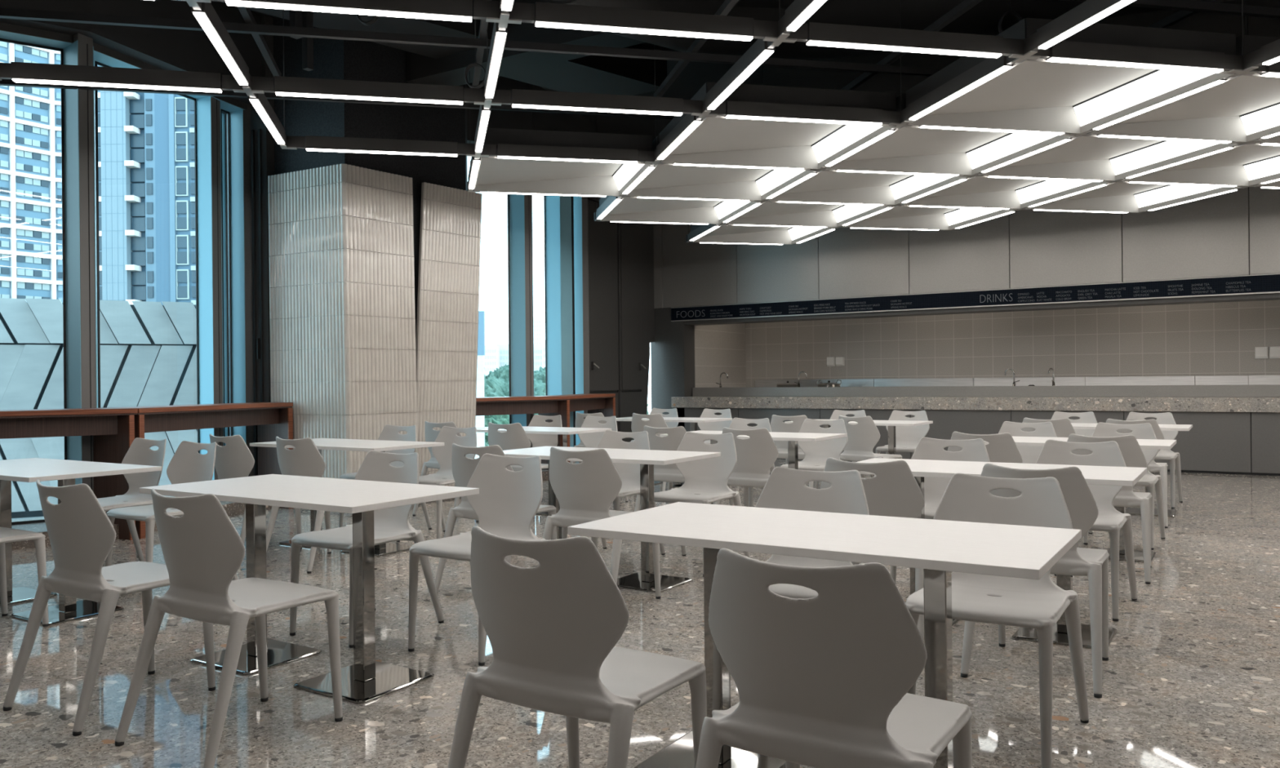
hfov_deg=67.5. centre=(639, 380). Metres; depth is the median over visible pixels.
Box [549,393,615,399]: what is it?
countertop
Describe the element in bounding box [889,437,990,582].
dining chair
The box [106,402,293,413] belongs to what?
countertop
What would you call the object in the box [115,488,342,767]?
dining chair
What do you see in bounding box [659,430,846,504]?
dining table
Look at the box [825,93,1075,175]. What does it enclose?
coffer
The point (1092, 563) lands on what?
dining chair
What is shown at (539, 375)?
tree
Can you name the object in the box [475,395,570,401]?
countertop
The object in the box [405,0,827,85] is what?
ceiling beam
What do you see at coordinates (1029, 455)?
dining chair
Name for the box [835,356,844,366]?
socket cover
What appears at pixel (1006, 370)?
tap
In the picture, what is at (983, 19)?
air duct
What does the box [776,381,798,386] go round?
cooking pot
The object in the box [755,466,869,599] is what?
dining chair
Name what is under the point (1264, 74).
diffuser
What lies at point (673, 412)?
dining chair
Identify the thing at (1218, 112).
coffer
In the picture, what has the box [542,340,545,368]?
tower
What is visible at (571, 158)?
diffuser
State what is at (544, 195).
window
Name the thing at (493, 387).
tree
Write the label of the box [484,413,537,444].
tree
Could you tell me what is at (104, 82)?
diffuser
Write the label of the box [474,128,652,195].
coffer
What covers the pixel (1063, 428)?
dining chair
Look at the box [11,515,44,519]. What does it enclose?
floor
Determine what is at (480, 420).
building
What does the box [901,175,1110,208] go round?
coffer
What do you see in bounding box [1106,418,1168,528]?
dining chair
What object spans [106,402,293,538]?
countertop
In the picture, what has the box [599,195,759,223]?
coffer
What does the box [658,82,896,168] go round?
coffer
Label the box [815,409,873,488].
dining chair
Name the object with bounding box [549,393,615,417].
countertop
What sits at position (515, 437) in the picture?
dining chair
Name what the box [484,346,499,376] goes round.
tower
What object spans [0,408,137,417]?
countertop
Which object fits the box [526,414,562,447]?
dining chair
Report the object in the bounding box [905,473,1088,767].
dining chair
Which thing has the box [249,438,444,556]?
dining table
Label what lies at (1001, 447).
dining chair
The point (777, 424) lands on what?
dining chair
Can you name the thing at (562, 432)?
dining table
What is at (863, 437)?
dining chair
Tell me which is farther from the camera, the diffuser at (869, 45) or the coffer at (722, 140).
the coffer at (722, 140)
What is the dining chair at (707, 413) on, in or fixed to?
on the floor at (1191, 673)
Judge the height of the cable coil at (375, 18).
1.121 m
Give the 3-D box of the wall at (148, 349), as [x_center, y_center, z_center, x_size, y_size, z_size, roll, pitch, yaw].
[-9.646,0.398,10.685,14.365,2.740,0.220,-1,0,-25]
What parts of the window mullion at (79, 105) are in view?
frame, frame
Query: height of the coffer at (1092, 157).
0.245 m
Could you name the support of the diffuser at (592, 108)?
attached to the light grid frame
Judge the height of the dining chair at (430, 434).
0.835 m
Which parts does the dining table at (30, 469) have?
post, plate, plate, post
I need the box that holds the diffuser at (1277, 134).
[1261,132,1279,138]
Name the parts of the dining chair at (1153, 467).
backrest, seat, leg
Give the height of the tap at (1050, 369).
0.276 m
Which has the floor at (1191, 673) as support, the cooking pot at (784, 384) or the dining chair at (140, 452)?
the dining chair at (140, 452)
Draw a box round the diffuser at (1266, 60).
[1262,57,1279,65]
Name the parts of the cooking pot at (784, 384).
pot, lid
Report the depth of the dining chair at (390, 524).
4.63 m
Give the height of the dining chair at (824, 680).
0.835 m
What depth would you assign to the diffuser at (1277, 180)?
9.18 m
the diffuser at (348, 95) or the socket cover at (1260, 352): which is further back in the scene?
the socket cover at (1260, 352)
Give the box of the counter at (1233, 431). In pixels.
[671,384,1279,475]
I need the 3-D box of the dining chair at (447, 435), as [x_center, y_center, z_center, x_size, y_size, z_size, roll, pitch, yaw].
[-1.483,0.772,7.207,0.505,0.835,0.549,-1,0,32]
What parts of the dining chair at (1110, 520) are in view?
backrest, seat, leg, leg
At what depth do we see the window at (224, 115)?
9.39 m
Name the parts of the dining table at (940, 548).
plate, post, post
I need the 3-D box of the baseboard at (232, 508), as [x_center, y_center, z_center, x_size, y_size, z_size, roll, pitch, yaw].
[-6.268,1.180,5.453,1.672,0.110,9.365,-1,0,34]
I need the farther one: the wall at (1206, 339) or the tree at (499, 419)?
the tree at (499, 419)
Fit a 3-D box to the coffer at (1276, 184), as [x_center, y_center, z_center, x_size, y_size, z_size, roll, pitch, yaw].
[6.891,-2.039,8.872,1.452,0.245,1.456,-1,0,-12]
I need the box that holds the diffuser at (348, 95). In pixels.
[275,92,462,105]
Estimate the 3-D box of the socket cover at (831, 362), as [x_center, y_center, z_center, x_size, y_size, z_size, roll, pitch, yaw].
[3.236,-0.321,16.258,0.150,0.160,0.049,-1,0,32]
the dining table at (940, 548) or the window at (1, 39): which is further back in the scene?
the window at (1, 39)
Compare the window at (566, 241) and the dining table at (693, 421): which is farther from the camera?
the window at (566, 241)
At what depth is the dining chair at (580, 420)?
10.42 m
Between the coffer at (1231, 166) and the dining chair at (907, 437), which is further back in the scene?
the dining chair at (907, 437)
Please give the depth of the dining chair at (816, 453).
8.11 m
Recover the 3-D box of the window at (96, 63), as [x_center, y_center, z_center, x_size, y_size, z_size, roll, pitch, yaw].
[-4.311,-0.764,8.439,0.022,3.740,1.131,-1,0,17]
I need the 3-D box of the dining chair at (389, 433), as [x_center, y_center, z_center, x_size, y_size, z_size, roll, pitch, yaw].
[-2.027,0.777,7.587,0.505,0.835,0.549,-1,0,32]
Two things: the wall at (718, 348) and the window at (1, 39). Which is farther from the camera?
the wall at (718, 348)
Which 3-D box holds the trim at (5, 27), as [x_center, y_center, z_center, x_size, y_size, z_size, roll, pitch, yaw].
[-6.340,-2.644,5.486,0.886,0.060,9.363,-1,0,35]
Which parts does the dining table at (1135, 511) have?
plate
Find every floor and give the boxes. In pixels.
[0,457,1279,767]
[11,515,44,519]
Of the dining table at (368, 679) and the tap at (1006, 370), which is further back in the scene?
the tap at (1006, 370)
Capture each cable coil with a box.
[356,14,379,26]
[464,19,485,88]
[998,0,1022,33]
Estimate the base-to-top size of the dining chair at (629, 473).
0.835 m
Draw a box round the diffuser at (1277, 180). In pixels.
[1261,178,1279,183]
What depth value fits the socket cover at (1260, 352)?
12.97 m
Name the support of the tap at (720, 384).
on the countertop at (1197, 380)
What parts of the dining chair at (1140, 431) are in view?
leg, backrest, seat, leg, leg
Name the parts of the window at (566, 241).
frame, frame, frame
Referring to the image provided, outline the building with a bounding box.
[474,311,484,458]
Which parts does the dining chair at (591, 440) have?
backrest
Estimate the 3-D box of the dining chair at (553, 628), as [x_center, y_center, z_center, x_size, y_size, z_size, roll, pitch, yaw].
[-0.151,0.759,2.340,0.505,0.835,0.549,-1,0,32]
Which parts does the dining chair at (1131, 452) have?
backrest, seat, leg, leg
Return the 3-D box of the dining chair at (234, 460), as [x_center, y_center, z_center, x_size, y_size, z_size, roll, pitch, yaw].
[-2.729,0.784,6.696,0.505,0.835,0.549,-1,0,32]
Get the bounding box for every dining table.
[0,457,161,625]
[138,474,479,703]
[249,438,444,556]
[475,426,611,515]
[502,446,720,592]
[567,502,1081,767]
[616,417,732,487]
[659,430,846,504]
[784,419,933,454]
[856,457,1146,648]
[983,436,1176,562]
[1071,422,1192,516]
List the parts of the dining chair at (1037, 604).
leg, seat, backrest, leg, leg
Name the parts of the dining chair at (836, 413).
leg, backrest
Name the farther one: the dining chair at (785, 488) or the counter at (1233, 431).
the counter at (1233, 431)
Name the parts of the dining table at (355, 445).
plate, post, plate, post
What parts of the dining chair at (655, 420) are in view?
backrest, leg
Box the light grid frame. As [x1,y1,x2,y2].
[0,0,1279,244]
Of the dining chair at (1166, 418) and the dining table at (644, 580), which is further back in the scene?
the dining chair at (1166, 418)
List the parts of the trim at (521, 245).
frame, frame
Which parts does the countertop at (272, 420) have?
panel, panel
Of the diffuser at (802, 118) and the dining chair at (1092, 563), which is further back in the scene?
the diffuser at (802, 118)
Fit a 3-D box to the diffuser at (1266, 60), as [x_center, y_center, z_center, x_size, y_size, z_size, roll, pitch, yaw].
[3.858,-1.888,5.148,0.046,0.008,1.172,-1,0,-12]
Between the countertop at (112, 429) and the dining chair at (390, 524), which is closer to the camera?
the dining chair at (390, 524)
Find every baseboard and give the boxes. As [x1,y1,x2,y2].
[11,496,271,550]
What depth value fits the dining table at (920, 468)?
4.39 m
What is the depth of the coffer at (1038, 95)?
6.56 m
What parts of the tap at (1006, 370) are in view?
spout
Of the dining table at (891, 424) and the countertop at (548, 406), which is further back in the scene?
the countertop at (548, 406)
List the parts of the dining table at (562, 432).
plate, post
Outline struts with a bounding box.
[0,0,1279,234]
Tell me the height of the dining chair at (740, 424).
0.835 m
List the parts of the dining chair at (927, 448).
leg, seat, backrest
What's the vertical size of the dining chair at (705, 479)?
0.835 m
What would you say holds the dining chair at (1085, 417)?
on the floor at (1191, 673)
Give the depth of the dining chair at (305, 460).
6.09 m
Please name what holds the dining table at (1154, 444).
on the floor at (1191, 673)
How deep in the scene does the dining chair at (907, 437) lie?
10.05 m
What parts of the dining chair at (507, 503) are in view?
leg, seat, leg, backrest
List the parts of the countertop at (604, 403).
panel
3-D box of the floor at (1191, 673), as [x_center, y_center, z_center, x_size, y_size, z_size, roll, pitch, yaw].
[2.351,1.202,3.609,17.900,0.100,22.600,-1,0,32]
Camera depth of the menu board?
12.66 m
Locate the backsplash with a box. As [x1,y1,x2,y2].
[755,375,1279,386]
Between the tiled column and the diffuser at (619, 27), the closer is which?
the diffuser at (619, 27)
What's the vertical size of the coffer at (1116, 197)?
0.245 m
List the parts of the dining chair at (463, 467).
leg, backrest, seat, leg, leg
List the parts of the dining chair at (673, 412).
backrest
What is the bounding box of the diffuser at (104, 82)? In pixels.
[12,78,222,93]
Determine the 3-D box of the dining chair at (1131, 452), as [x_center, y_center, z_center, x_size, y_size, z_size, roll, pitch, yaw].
[2.798,0.731,5.754,0.505,0.835,0.549,-1,0,32]
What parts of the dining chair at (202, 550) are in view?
leg, backrest, leg, leg, seat, leg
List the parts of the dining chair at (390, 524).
leg, leg, seat, backrest, leg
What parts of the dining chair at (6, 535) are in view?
leg, seat, leg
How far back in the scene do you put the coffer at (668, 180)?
9.59 m
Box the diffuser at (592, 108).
[511,104,682,115]
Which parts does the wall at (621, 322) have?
panel, panel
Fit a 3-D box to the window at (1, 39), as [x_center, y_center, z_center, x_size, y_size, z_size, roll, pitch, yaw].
[-5.551,-0.752,6.878,2.469,3.740,0.022,-1,0,-37]
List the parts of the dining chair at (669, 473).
leg, backrest, leg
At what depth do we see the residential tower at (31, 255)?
216.04 m
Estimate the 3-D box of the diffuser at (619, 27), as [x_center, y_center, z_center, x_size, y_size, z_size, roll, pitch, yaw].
[0.033,-1.852,5.091,1.172,0.008,0.046,-1,0,-12]
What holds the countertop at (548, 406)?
on the floor at (1191, 673)
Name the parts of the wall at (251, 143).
frame, lock plate, dark panel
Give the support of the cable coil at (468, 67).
hanging from the ceiling at (695, 75)
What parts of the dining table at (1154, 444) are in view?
post, plate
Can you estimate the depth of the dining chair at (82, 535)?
3.41 m
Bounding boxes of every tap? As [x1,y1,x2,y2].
[715,372,728,387]
[794,371,807,386]
[1004,368,1019,386]
[1048,368,1055,386]
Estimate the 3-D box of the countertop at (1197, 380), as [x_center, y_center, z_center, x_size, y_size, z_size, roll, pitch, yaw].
[8.393,0.512,11.909,16.540,1.165,1.895,-1,0,32]
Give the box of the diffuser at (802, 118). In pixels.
[725,115,882,125]
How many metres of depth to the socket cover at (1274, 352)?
12.89 m
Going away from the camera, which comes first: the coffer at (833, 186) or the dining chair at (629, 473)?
the dining chair at (629, 473)
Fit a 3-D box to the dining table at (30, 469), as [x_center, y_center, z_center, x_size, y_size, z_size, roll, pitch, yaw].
[-3.251,0.834,5.140,1.305,0.745,0.655,-1,0,32]
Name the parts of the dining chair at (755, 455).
leg, leg, backrest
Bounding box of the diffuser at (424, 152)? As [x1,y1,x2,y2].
[306,148,457,156]
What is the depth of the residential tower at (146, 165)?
167.10 m
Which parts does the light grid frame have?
linear light, cross plate, linear light, cross plate, linear light, cross plate, linear light, linear light, linear light, linear light, cross plate, linear light, cross plate, linear light, cross plate, linear light, linear light, linear light, linear light, linear light, cross plate, linear light, linear light, cross plate, linear light, linear light, linear light, linear light, cross plate, linear light, linear light, linear light, linear light, cross plate, cross plate, linear light, linear light, linear light, linear light, linear light, cross plate, linear light, linear light, linear light, linear light, cross plate, linear light, cross plate, linear light, linear light, linear light, linear light, cross plate, linear light, linear light, cross plate, linear light, linear light, linear light, linear light, cross plate, linear light, cross plate, linear light, linear light, linear light, linear light, linear light, linear light, cross plate, cross plate, cross plate, linear light, linear light, linear light, linear light, linear light, linear light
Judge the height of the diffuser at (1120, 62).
0.008 m
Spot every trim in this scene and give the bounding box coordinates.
[0,22,247,110]
[0,30,244,111]
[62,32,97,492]
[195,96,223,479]
[509,194,534,448]
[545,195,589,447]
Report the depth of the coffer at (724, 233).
12.96 m
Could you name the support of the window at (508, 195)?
in the wall at (164, 49)
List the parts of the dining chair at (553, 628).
leg, backrest, leg, seat, leg, leg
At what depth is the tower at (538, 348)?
639.95 m
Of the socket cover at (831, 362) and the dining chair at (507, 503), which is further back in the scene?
the socket cover at (831, 362)
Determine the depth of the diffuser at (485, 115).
7.05 m
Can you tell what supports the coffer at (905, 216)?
attached to the light grid frame
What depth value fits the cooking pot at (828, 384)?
15.39 m
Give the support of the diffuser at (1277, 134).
attached to the light grid frame
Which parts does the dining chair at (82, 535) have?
leg, backrest, leg, seat, leg, leg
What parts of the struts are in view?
drop post, drop post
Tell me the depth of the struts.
6.64 m
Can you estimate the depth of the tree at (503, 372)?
136.69 m
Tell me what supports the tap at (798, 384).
on the countertop at (1197, 380)
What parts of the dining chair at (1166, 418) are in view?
backrest, seat, leg, leg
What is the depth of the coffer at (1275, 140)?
7.67 m
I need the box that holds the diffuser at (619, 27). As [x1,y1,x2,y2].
[535,22,752,41]
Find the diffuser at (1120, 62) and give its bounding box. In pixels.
[1047,57,1223,73]
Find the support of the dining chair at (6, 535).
on the floor at (1191, 673)
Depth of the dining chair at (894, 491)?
4.00 m
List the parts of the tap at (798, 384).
spout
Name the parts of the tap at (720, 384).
spout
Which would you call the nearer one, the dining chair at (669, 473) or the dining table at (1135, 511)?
the dining chair at (669, 473)
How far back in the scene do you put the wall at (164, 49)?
8.27 m
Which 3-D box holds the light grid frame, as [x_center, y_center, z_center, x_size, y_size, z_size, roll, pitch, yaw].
[3.382,-1.934,7.353,15.063,0.108,12.056,-1,0,-12]
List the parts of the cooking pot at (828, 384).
lid, pot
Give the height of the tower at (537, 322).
81.556 m
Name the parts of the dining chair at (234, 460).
backrest, leg, leg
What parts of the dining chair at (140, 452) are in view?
seat, leg, backrest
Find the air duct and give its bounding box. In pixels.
[544,0,1233,59]
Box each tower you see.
[0,41,62,302]
[97,65,195,306]
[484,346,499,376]
[497,344,508,367]
[533,317,542,344]
[533,343,542,370]
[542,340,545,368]
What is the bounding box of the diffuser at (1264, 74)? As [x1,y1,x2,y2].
[1262,72,1279,77]
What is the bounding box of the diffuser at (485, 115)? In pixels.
[475,111,489,152]
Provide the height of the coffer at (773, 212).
0.245 m
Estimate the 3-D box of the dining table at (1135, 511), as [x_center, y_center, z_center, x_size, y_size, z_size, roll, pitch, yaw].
[4.075,0.763,8.395,1.305,0.745,0.655,-1,0,32]
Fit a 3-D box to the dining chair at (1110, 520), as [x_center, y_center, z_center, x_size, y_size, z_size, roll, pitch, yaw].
[2.244,0.736,4.927,0.505,0.835,0.549,-1,0,32]
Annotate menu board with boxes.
[671,273,1279,321]
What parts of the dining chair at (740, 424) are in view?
leg, leg, backrest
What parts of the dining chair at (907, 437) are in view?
seat, backrest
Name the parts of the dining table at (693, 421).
plate, plate, post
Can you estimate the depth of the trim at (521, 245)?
11.60 m
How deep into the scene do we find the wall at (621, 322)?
14.50 m
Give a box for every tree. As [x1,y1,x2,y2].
[484,376,546,397]
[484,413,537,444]
[485,364,508,382]
[533,366,545,382]
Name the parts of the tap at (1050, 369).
spout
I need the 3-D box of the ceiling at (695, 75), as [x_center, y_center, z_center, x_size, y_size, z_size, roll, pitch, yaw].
[2.093,-3.645,3.742,18.400,0.100,22.600,-1,0,32]
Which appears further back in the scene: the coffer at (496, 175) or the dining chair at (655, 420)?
the dining chair at (655, 420)
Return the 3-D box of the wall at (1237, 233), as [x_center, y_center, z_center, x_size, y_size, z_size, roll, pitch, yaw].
[7.542,-1.273,11.179,17.170,4.750,0.430,-1,0,32]
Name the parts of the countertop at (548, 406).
panel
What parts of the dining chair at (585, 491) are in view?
leg, backrest, seat, leg, leg, leg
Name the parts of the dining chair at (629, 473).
leg, leg, leg, backrest, seat, leg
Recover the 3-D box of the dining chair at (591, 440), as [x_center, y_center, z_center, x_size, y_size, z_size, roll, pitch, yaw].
[-0.473,0.762,9.190,0.505,0.835,0.549,-1,0,32]
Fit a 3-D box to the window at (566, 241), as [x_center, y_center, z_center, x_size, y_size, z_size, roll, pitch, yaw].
[-0.976,-0.771,13.072,0.215,3.910,0.995,-1,0,20]
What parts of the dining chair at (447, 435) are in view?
seat, leg, leg, backrest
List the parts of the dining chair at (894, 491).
backrest, leg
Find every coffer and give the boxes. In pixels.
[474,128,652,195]
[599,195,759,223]
[626,135,815,200]
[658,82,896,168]
[690,224,834,244]
[724,200,892,226]
[767,169,968,204]
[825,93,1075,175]
[842,204,1017,230]
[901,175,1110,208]
[906,17,1235,133]
[978,134,1239,181]
[1026,181,1243,212]
[1088,35,1279,142]
[1121,142,1279,186]
[1253,134,1279,143]
[1254,180,1279,187]
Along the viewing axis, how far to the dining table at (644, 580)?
5.54 m
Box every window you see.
[0,38,66,524]
[94,61,199,453]
[220,108,232,445]
[506,194,511,423]
[543,195,546,395]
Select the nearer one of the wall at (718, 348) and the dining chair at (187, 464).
the dining chair at (187, 464)
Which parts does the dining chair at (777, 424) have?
backrest, leg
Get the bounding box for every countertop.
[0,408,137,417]
[0,408,137,540]
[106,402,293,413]
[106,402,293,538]
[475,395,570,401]
[475,395,570,470]
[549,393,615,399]
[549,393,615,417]
[755,375,1279,397]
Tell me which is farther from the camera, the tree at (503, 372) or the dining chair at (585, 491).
the tree at (503, 372)
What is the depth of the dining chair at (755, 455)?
6.75 m
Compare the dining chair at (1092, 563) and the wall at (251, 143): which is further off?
the wall at (251, 143)
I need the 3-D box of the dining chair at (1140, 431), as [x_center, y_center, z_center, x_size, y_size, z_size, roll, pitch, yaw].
[3.418,0.725,6.804,0.505,0.835,0.549,-1,0,32]
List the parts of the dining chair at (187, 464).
leg, seat, leg, backrest, leg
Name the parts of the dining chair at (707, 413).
seat, backrest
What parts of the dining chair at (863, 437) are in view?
backrest, seat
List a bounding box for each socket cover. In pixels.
[826,356,835,366]
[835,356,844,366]
[1254,346,1268,359]
[1269,346,1279,358]
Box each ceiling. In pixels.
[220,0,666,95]
[249,0,1279,141]
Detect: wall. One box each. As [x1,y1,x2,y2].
[0,0,595,143]
[0,297,197,518]
[229,14,274,476]
[587,196,654,442]
[650,142,1279,427]
[694,323,746,387]
[745,299,1279,387]
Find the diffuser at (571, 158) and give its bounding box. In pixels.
[497,155,637,164]
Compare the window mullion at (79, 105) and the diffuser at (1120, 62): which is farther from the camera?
the window mullion at (79, 105)
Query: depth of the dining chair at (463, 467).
5.33 m
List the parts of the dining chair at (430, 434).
leg, backrest, leg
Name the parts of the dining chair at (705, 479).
leg, seat, leg, backrest, leg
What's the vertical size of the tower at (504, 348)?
46.168 m
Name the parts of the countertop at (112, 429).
panel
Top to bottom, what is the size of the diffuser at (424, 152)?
0.008 m
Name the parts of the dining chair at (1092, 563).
leg, leg, backrest, seat, leg, leg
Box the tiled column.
[267,17,481,486]
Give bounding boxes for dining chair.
[0,527,48,626]
[2,479,215,736]
[97,437,166,561]
[105,440,238,580]
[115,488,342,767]
[209,434,302,549]
[266,436,331,573]
[289,450,444,648]
[338,424,431,529]
[396,426,476,542]
[408,453,546,666]
[412,421,462,515]
[434,443,556,592]
[447,525,706,767]
[475,422,548,521]
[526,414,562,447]
[537,446,660,599]
[562,430,665,555]
[567,415,627,502]
[571,412,606,463]
[631,408,678,441]
[631,413,667,491]
[634,425,715,511]
[653,431,750,576]
[695,547,972,767]
[697,408,732,444]
[714,426,778,506]
[727,417,774,506]
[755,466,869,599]
[768,414,813,488]
[780,418,848,471]
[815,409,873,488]
[820,457,924,640]
[838,415,902,478]
[875,409,929,453]
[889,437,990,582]
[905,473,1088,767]
[947,431,1022,462]
[960,463,1109,697]
[998,421,1057,463]
[1021,417,1075,437]
[1035,440,1137,621]
[1051,411,1097,436]
[1054,433,1151,584]
[1083,422,1164,550]
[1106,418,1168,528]
[1126,412,1182,508]
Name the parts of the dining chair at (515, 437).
backrest, seat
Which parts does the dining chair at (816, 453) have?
seat, backrest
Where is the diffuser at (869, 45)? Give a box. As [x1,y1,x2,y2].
[806,40,1001,57]
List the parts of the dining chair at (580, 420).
backrest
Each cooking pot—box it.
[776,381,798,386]
[817,379,841,386]
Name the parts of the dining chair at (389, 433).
leg, seat, backrest, leg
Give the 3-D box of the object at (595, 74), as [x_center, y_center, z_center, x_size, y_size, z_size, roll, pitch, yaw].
[-3.300,-3.343,7.728,8.962,0.400,0.869,-1,0,-43]
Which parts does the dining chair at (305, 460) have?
leg, backrest, leg, leg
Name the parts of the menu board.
trim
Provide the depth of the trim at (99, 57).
7.70 m

